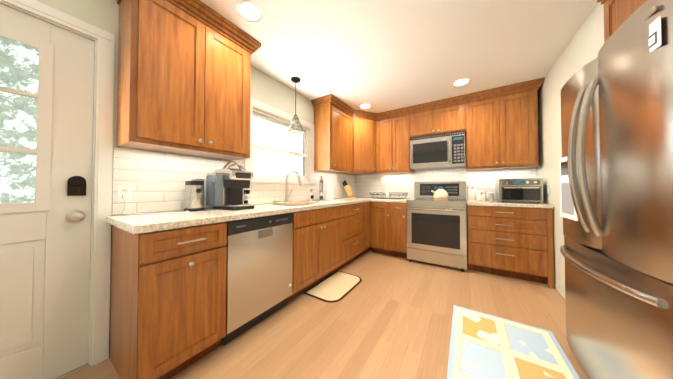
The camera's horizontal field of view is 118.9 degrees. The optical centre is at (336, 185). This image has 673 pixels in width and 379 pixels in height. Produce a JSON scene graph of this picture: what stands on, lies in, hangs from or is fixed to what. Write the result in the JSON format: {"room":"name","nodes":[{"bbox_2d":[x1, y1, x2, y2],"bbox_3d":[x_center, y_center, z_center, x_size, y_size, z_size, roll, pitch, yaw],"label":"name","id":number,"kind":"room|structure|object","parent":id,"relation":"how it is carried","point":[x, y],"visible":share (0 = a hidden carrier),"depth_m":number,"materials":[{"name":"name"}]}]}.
{"room":"kitchen","nodes":[
{"label":"kitchen","id":0,"kind":"room"},
{"bbox_2d":[36,0,334,332],"bbox_3d":[-1.026,-0.092,2.157,0.150,2.440,5.280,-1,-1,33],"label":"wall","id":1,"kind":"structure","parent":0,"point":[264,87],"depth_m":1.33,"materials":[{"name":"grey paint"}]},
{"bbox_2d":[0,0,113,378],"bbox_3d":[-1.811,0.052,0.882,0.212,2.110,1.068,-1,-1,33],"label":"door","id":2,"kind":"structure","parent":1,"relation":"attached to","point":[45,244],"depth_m":1.15,"materials":[{"name":"white paint"}]},
{"bbox_2d":[116,0,255,160],"bbox_3d":[-1.122,-0.745,1.573,0.326,0.987,0.779,-1,-1,33],"label":"upper cabinet","id":3,"kind":"object","parent":1,"relation":"attached to","point":[184,74],"depth_m":1.37,"materials":[{"name":"brown wood"}]},
{"bbox_2d":[112,147,354,214],"bbox_3d":[-0.543,-0.006,2.757,0.008,0.453,3.444,-1,-1,33],"label":"backsplash","id":4,"kind":"structure","parent":1,"relation":"attached to","point":[156,180],"depth_m":1.57,"materials":[{"name":"tile"}]},
{"bbox_2d":[117,185,131,201],"bbox_3d":[-1.434,0.057,1.346,0.026,0.115,0.070,-1,-1,33],"label":"electrical outlet","id":5,"kind":"object","parent":4,"relation":"attached to","point":[123,191],"visible":1,"depth_m":1.34,"materials":[{"name":"white plastic"}]},
{"bbox_2d":[244,98,316,183],"bbox_3d":[-0.687,-0.485,2.593,0.172,0.915,1.184,-1,-1,33],"label":"kitchen window","id":6,"kind":"structure","parent":1,"relation":"in","point":[263,111],"depth_m":2.53,"materials":[{"name":"white"}]},
{"bbox_2d":[313,100,351,171],"bbox_3d":[0.001,-0.718,3.256,0.386,0.987,0.703,-1,-1,33],"label":"upper cabinet","id":7,"kind":"object","parent":1,"relation":"attached to","point":[332,121],"depth_m":3.02,"materials":[{"name":"brown wood"}]},
{"bbox_2d":[336,111,379,174],"bbox_3d":[0.453,-0.711,3.698,0.666,0.987,0.796,-1,-1,33],"label":"upper cabinet","id":8,"kind":"object","parent":1,"relation":"attached to","point":[365,125],"depth_m":3.52,"materials":[{"name":"brown wood"}]},
{"bbox_2d":[62,249,587,378],"bbox_3d":[0.444,1.142,1.187,3.650,0.060,5.280,-1,-1,33],"label":"floor","id":9,"kind":"structure","parent":0,"point":[389,317],"depth_m":1.57,"materials":[{"name":"brown wood"}]},
{"bbox_2d":[109,221,229,378],"bbox_3d":[-1.105,0.677,1.310,0.614,0.874,0.427,-1,-1,33],"label":"base cabinet","id":10,"kind":"object","parent":9,"relation":"on","point":[189,288],"depth_m":1.12,"materials":[{"name":"brown wood"}]},
{"bbox_2d":[106,197,369,236],"bbox_3d":[-0.287,0.239,2.568,0.631,0.041,3.470,-1,-1,33],"label":"countertop","id":11,"kind":"structure","parent":10,"relation":"on","point":[138,223],"depth_m":1.31,"materials":[{"name":"beige stone"}]},
{"bbox_2d":[122,197,188,214],"bbox_3d":[-1.249,0.139,1.402,0.236,0.121,0.326,-1,-1,33],"label":"cord","id":12,"kind":"object","parent":11,"relation":"on","point":[147,213],"visible":0.96,"depth_m":1.36,"materials":[{"name":"white plastic"}]},
{"bbox_2d":[184,179,204,210],"bbox_3d":[-1.126,0.076,1.594,0.140,0.252,0.120,-1,-1,33],"label":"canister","id":13,"kind":"object","parent":11,"relation":"on","point":[194,194],"visible":0.96,"depth_m":1.56,"materials":[{"name":"silver plastic"}]},
{"bbox_2d":[206,161,253,210],"bbox_3d":[-0.928,-0.007,1.735,0.330,0.423,0.250,-1,-1,33],"label":"coffee maker","id":14,"kind":"object","parent":11,"relation":"on","point":[225,186],"visible":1,"depth_m":1.68,"materials":[{"name":"black plastic"}]},
{"bbox_2d":[244,188,249,203],"bbox_3d":[-0.928,0.063,1.984,0.126,0.292,0.124,-1,-1,33],"label":"pod carousel","id":15,"kind":"object","parent":11,"relation":"on","point":[247,196],"visible":0.35,"depth_m":1.96,"materials":[{"name":"silver metal"}]},
{"bbox_2d":[284,170,301,202],"bbox_3d":[-0.519,0.015,2.470,0.289,0.404,0.119,-1,-1,33],"label":"faucet","id":16,"kind":"object","parent":11,"relation":"on","point":[286,183],"visible":1,"depth_m":2.49,"materials":[{"name":"white metal"}]},
{"bbox_2d":[309,192,313,200],"bbox_3d":[-0.373,0.143,2.910,0.065,0.162,0.060,-1,-1,33],"label":"soap bottle","id":17,"kind":"object","parent":11,"relation":"on","point":[311,196],"visible":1,"depth_m":2.89,"materials":[{"name":"beige plastic"}]},
{"bbox_2d":[316,176,325,200],"bbox_3d":[-0.226,0.042,2.959,0.150,0.366,0.150,-1,-1,33],"label":"paper towel holder","id":18,"kind":"object","parent":11,"relation":"on","point":[321,190],"visible":1,"depth_m":2.93,"materials":[{"name":"silver metal"}]},
{"bbox_2d":[325,182,333,199],"bbox_3d":[-0.109,0.087,3.121,0.128,0.280,0.128,-1,-1,33],"label":"paper towel roll","id":19,"kind":"object","parent":11,"relation":"on","point":[329,192],"visible":0.94,"depth_m":3.07,"materials":[{"name":"white paper"}]},
{"bbox_2d":[342,180,356,197],"bbox_3d":[0.236,0.069,3.696,0.244,0.336,0.202,-1,-1,33],"label":"knife block","id":20,"kind":"object","parent":11,"relation":"on","point":[348,189],"visible":0.98,"depth_m":3.66,"materials":[{"name":"brown wood"}]},
{"bbox_2d":[370,192,407,198],"bbox_3d":[0.919,0.179,3.551,0.685,0.111,0.278,-1,-1,33],"label":"wire basket","id":21,"kind":"object","parent":11,"relation":"on","point":[390,194],"visible":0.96,"depth_m":3.49,"materials":[{"name":"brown metal"}]},
{"bbox_2d":[384,189,389,197],"bbox_3d":[0.897,0.146,3.554,0.104,0.160,0.104,-1,-1,33],"label":"jar","id":22,"kind":"object","parent":21,"relation":"in","point":[387,194],"visible":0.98,"depth_m":3.52,"materials":[{"name":"white ceramic"}]},
{"bbox_2d":[221,213,292,345],"bbox_3d":[-0.803,0.679,1.736,0.568,0.860,0.607,-1,-1,33],"label":"dishwasher","id":23,"kind":"object","parent":9,"relation":"on","point":[258,248],"depth_m":1.52,"materials":[{"name":"silver metal"}]},
{"bbox_2d":[294,205,341,297],"bbox_3d":[-0.421,0.695,2.369,0.614,0.874,0.860,-1,-1,33],"label":"base cabinet","id":24,"kind":"object","parent":9,"relation":"on","point":[317,232],"depth_m":2.14,"materials":[{"name":"brown wood"}]},
{"bbox_2d":[303,271,361,302],"bbox_3d":[0.002,1.125,2.240,0.395,0.008,0.670,-1,-1,33],"label":"area rug","id":25,"kind":"object","parent":9,"relation":"on","point":[336,286],"visible":1,"depth_m":2.17,"materials":[{"name":"beige fabric"}]},
{"bbox_2d":[342,201,365,266],"bbox_3d":[-0.008,0.705,3.008,0.614,0.874,0.782,-1,-1,33],"label":"base cabinet","id":26,"kind":"object","parent":9,"relation":"on","point":[353,216],"depth_m":2.85,"materials":[{"name":"brown wood"}]},
{"bbox_2d":[366,201,373,251],"bbox_3d":[0.274,0.712,3.424,0.636,0.874,0.223,-1,-1,33],"label":"base cabinet","id":27,"kind":"object","parent":9,"relation":"on","point":[369,204],"depth_m":3.32,"materials":[{"name":"brown wood"}]},
{"bbox_2d":[374,201,393,255],"bbox_3d":[0.904,0.713,3.491,0.429,0.874,0.614,-1,-1,33],"label":"base cabinet","id":28,"kind":"object","parent":9,"relation":"on","point":[383,210],"depth_m":3.23,"materials":[{"name":"brown wood"}]},
{"bbox_2d":[370,197,412,204],"bbox_3d":[0.990,0.253,3.433,0.575,0.041,0.631,-1,-1,33],"label":"countertop","id":29,"kind":"structure","parent":28,"relation":"on","point":[371,198],"depth_m":3.22,"materials":[{"name":"beige stone"}]},
{"bbox_2d":[394,201,406,257],"bbox_3d":[1.108,0.711,3.359,0.300,0.874,0.614,-1,-1,33],"label":"base cabinet","id":30,"kind":"object","parent":9,"relation":"on","point":[400,211],"depth_m":3.08,"materials":[{"name":"brown wood"}]},
{"bbox_2d":[406,181,466,271],"bbox_3d":[1.526,0.539,3.022,0.760,1.205,0.716,-1,-1,33],"label":"range","id":31,"kind":"object","parent":9,"relation":"on","point":[436,231],"visible":0.94,"depth_m":2.79,"materials":[{"name":"silver metal"}]},
{"bbox_2d":[431,185,448,199],"bbox_3d":[1.520,0.101,2.926,0.232,0.228,0.200,-1,-1,33],"label":"kettle","id":32,"kind":"object","parent":31,"relation":"on","point":[440,194],"visible":1,"depth_m":2.86,"materials":[{"name":"white metal"}]},
{"bbox_2d":[467,205,553,287],"bbox_3d":[2.214,0.699,2.645,0.786,0.874,0.614,-1,-1,33],"label":"base cabinet","id":33,"kind":"object","parent":9,"relation":"on","point":[512,243],"depth_m":2.37,"materials":[{"name":"brown wood"}]},
{"bbox_2d":[467,201,553,208],"bbox_3d":[2.210,0.241,2.645,0.794,0.041,0.631,-1,-1,33],"label":"countertop","id":34,"kind":"structure","parent":33,"relation":"on","point":[509,204],"depth_m":2.36,"materials":[{"name":"beige stone"}]},
{"bbox_2d":[467,185,475,200],"bbox_3d":[1.996,0.110,2.924,0.123,0.228,0.128,-1,-1,33],"label":"canister","id":35,"kind":"object","parent":34,"relation":"on","point":[471,191],"visible":1,"depth_m":2.88,"materials":[{"name":"white ceramic"}]},
{"bbox_2d":[476,190,485,200],"bbox_3d":[2.046,0.146,2.808,0.129,0.153,0.134,-1,-1,33],"label":"canister","id":36,"kind":"object","parent":34,"relation":"on","point":[480,195],"visible":1,"depth_m":2.77,"materials":[{"name":"white ceramic"}]},
{"bbox_2d":[486,192,493,200],"bbox_3d":[2.162,0.158,2.792,0.103,0.128,0.108,-1,-1,33],"label":"canister","id":37,"kind":"object","parent":34,"relation":"on","point":[489,196],"visible":0.94,"depth_m":2.76,"materials":[{"name":"white ceramic"}]},
{"bbox_2d":[495,178,542,202],"bbox_3d":[2.363,0.069,2.594,0.405,0.300,0.423,-1,-1,33],"label":"toaster oven","id":38,"kind":"object","parent":34,"relation":"on","point":[524,190],"visible":1,"depth_m":2.45,"materials":[{"name":"silver metal"}]},
{"bbox_2d":[447,305,579,378],"bbox_3d":[0.933,1.104,1.014,0.640,0.009,1.580,-1,-1,33],"label":"rug","id":39,"kind":"object","parent":9,"relation":"on","point":[484,346],"visible":1,"depth_m":1.32,"materials":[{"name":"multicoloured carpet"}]},
{"bbox_2d":[559,0,672,378],"bbox_3d":[1.676,0.206,0.823,0.939,1.800,0.930,-1,-1,33],"label":"fridge","id":40,"kind":"object","parent":9,"relation":"on","point":[616,185],"visible":1,"depth_m":0.84,"materials":[{"name":"grey metal"}]},
{"bbox_2d":[200,0,596,112],"bbox_3d":[0.444,-1.378,1.228,3.650,0.100,5.280,-1,-1,33],"label":"ceiling","id":41,"kind":"structure","parent":0,"point":[379,56],"depth_m":1.84,"materials":[{"name":"white paint"}]},
{"bbox_2d":[236,0,262,22],"bbox_3d":[-0.663,-1.320,1.513,0.190,0.004,0.190,-1,-1,33],"label":"recessed light","id":42,"kind":"object","parent":41,"relation":"in","point":[248,11],"visible":1,"depth_m":1.51,"materials":[{"name":"white"}]},
{"bbox_2d":[288,77,303,133],"bbox_3d":[-0.501,-0.978,2.439,0.194,0.657,0.194,-1,-1,33],"label":"pendant light","id":43,"kind":"object","parent":41,"relation":"hanging from","point":[295,126],"visible":1,"depth_m":2.40,"materials":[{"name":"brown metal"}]},
{"bbox_2d":[359,104,370,108],"bbox_3d":[0.469,-1.292,3.246,0.190,0.004,0.190,-1,-1,33],"label":"recessed light","id":44,"kind":"object","parent":41,"relation":"in","point":[364,106],"visible":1,"depth_m":3.25,"materials":[{"name":"white"}]},
{"bbox_2d":[452,78,469,85],"bbox_3d":[1.581,-1.304,2.516,0.190,0.004,0.190,-1,-1,33],"label":"recessed light","id":45,"kind":"object","parent":41,"relation":"in","point":[461,82],"visible":1,"depth_m":2.52,"materials":[{"name":"white"}]},
{"bbox_2d":[376,136,496,234],"bbox_3d":[1.899,-0.073,3.321,3.500,2.440,0.150,-1,-1,33],"label":"wall","id":46,"kind":"structure","parent":0,"point":[466,200],"depth_m":3.13,"materials":[{"name":"grey paint"}]},
{"bbox_2d":[372,112,411,174],"bbox_3d":[1.017,-0.713,3.569,0.646,0.987,0.401,-1,-1,33],"label":"upper cabinet","id":47,"kind":"object","parent":46,"relation":"attached to","point":[395,128],"depth_m":3.43,"materials":[{"name":"brown wood"}]},
{"bbox_2d":[412,100,467,135],"bbox_3d":[1.634,-0.996,3.219,0.774,0.432,0.327,-1,-1,33],"label":"upper cabinet","id":48,"kind":"object","parent":46,"relation":"attached to","point":[445,117],"depth_m":3.05,"materials":[{"name":"brown wood"}]},
{"bbox_2d":[410,131,464,169],"bbox_3d":[1.604,-0.530,3.168,0.754,0.497,0.433,-1,-1,33],"label":"microwave","id":49,"kind":"object","parent":48,"relation":"attached to","point":[443,150],"depth_m":3.02,"materials":[{"name":"silver metal"}]},
{"bbox_2d":[355,167,536,200],"bbox_3d":[1.557,-0.025,3.446,2.771,0.513,0.008,-1,-1,33],"label":"backsplash","id":50,"kind":"structure","parent":46,"relation":"attached to","point":[366,185],"depth_m":3.42,"materials":[{"name":"tile"}]},
{"bbox_2d":[466,84,539,170],"bbox_3d":[2.275,-0.725,2.801,0.752,0.987,0.327,-1,-1,33],"label":"upper cabinet","id":51,"kind":"object","parent":46,"relation":"attached to","point":[503,127],"depth_m":2.64,"materials":[{"name":"brown wood"}]},
{"bbox_2d":[537,2,603,297],"bbox_3d":[1.674,-0.121,0.412,0.720,2.440,4.980,-1,-1,33],"label":"wall","id":52,"kind":"structure","parent":0,"point":[583,47],"depth_m":2.09,"materials":[{"name":"grey paint"}]},
{"bbox_2d":[597,0,647,42],"bbox_3d":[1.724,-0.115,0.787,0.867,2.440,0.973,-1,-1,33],"label":"upper cabinet","id":53,"kind":"object","parent":52,"relation":"attached to","point":[617,13],"visible":0.19,"depth_m":1.24,"materials":[{"name":"brown wood"}]},
{"label":"outside","id":54,"kind":"structure","parent":0,"visible":0},
{"bbox_2d":[0,36,302,203],"bbox_3d":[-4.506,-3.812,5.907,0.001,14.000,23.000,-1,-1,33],"label":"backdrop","id":55,"kind":"structure","parent":54,"point":[269,137],"depth_m":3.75,"materials":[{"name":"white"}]}
]}

